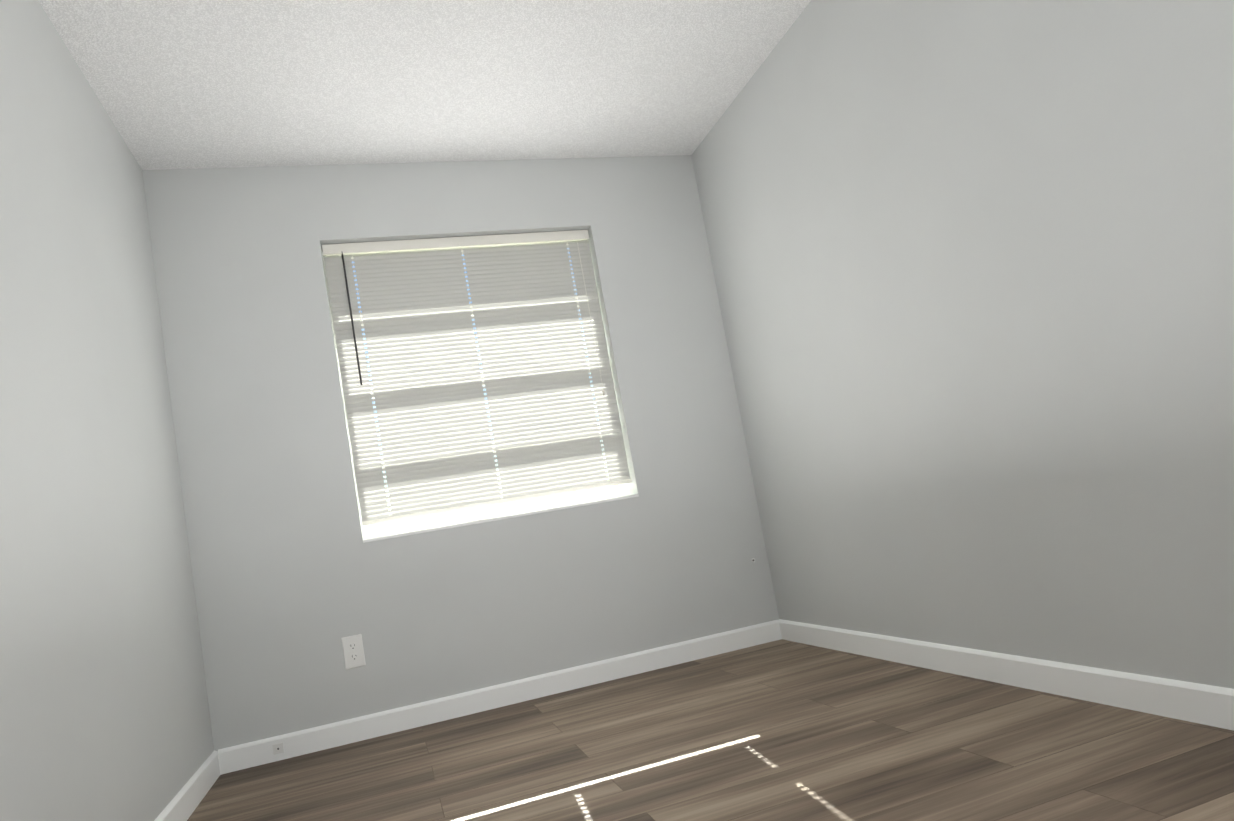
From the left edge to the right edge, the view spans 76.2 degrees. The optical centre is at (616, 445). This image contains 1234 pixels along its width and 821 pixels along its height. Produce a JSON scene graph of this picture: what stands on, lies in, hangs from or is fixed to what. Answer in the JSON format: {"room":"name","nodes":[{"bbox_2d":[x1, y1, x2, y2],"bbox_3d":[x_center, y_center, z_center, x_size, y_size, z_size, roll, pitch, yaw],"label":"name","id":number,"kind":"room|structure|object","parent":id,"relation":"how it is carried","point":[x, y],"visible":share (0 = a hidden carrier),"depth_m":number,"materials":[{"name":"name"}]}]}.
{"room":"empty bedroom","nodes":[
{"label":"empty bedroom","id":0,"kind":"room"},
{"bbox_2d":[0,0,213,820],"bbox_3d":[-1.265,-0.178,1.340,0.120,2.440,4.123,-8,-5,-18],"label":"wall","id":1,"kind":"structure","parent":0,"point":[104,711],"depth_m":2.10,"materials":[{"name":"paint"}]},
{"bbox_2d":[154,749,225,820],"bbox_3d":[-0.987,0.958,1.210,0.013,0.092,3.823,-8,-5,-18],"label":"baseboard","id":2,"kind":"structure","parent":1,"relation":"attached to","point":[181,807],"depth_m":2.62,"materials":[{"name":"white wood"}]},
{"bbox_2d":[38,0,810,169],"bbox_3d":[-0.064,-1.707,1.183,2.709,0.120,5.523,-8,-5,-18],"label":"ceiling","id":3,"kind":"structure","parent":0,"point":[186,84],"depth_m":2.93,"materials":[{"name":"white paint"}]},
{"bbox_2d":[142,155,778,751],"bbox_3d":[-0.607,-0.091,3.595,2.469,2.440,0.200,-8,-5,-18],"label":"wall","id":4,"kind":"structure","parent":0,"point":[296,579],"depth_m":3.37,"materials":[{"name":"paint"}]},
{"bbox_2d":[341,634,365,668],"bbox_3d":[-1.075,0.841,3.210,0.079,0.129,0.009,-8,-5,-18],"label":"electrical outlet","id":5,"kind":"object","parent":4,"relation":"attached to","point":[353,652],"visible":1,"depth_m":3.21,"materials":[{"name":"white plastic"}]},
{"bbox_2d":[322,240,628,539],"bbox_3d":[-0.635,-0.312,3.667,1.230,1.305,0.065,-8,-5,-18],"label":"window","id":6,"kind":"structure","parent":4,"relation":"in","point":[473,514],"depth_m":3.59,"materials":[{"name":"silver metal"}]},
{"bbox_2d":[322,230,631,525],"bbox_3d":[-0.612,-0.352,3.577,1.218,1.241,0.044,-8,-5,-18],"label":"window blinds","id":7,"kind":"object","parent":6,"relation":"attached to","point":[431,410],"visible":1,"depth_m":3.57,"materials":[{"name":"grey plastic"}]},
{"bbox_2d":[363,494,638,542],"bbox_3d":[-0.508,0.328,3.562,1.230,0.012,0.202,-8,-5,-18],"label":"window sill","id":8,"kind":"structure","parent":4,"relation":"attached to","point":[489,520],"depth_m":3.45,"materials":[{"name":"white wood"}]},
{"bbox_2d":[222,620,780,772],"bbox_3d":[-0.379,1.047,3.389,2.400,0.092,0.013,-8,-5,-18],"label":"baseboard","id":9,"kind":"structure","parent":4,"relation":"attached to","point":[306,741],"depth_m":3.33,"materials":[{"name":"white wood"}]},
{"bbox_2d":[272,742,283,754],"bbox_3d":[-1.323,1.184,3.073,0.038,0.038,0.008,-8,-5,-18],"label":"outlet plate","id":10,"kind":"object","parent":9,"relation":"attached to","point":[278,748],"visible":1,"depth_m":3.07,"materials":[{"name":"white plastic"}]},
{"bbox_2d":[187,639,1233,820],"bbox_3d":[0.375,0.805,0.958,2.709,0.120,5.523,-8,-5,-18],"label":"floor","id":11,"kind":"structure","parent":0,"point":[782,730],"depth_m":2.21,"materials":[{"name":"wood"}]},
{"bbox_2d":[691,0,1233,688],"bbox_3d":[1.175,-0.534,2.128,0.120,2.440,4.123,-8,-5,-18],"label":"wall","id":12,"kind":"structure","parent":0,"point":[973,264],"depth_m":2.28,"materials":[{"name":"paint"}]},
{"bbox_2d":[778,619,1233,730],"bbox_3d":[1.329,0.620,1.957,0.013,0.092,3.823,-8,-5,-18],"label":"baseboard","id":13,"kind":"structure","parent":12,"relation":"attached to","point":[1209,705],"depth_m":2.26,"materials":[{"name":"white wood"}]}
]}

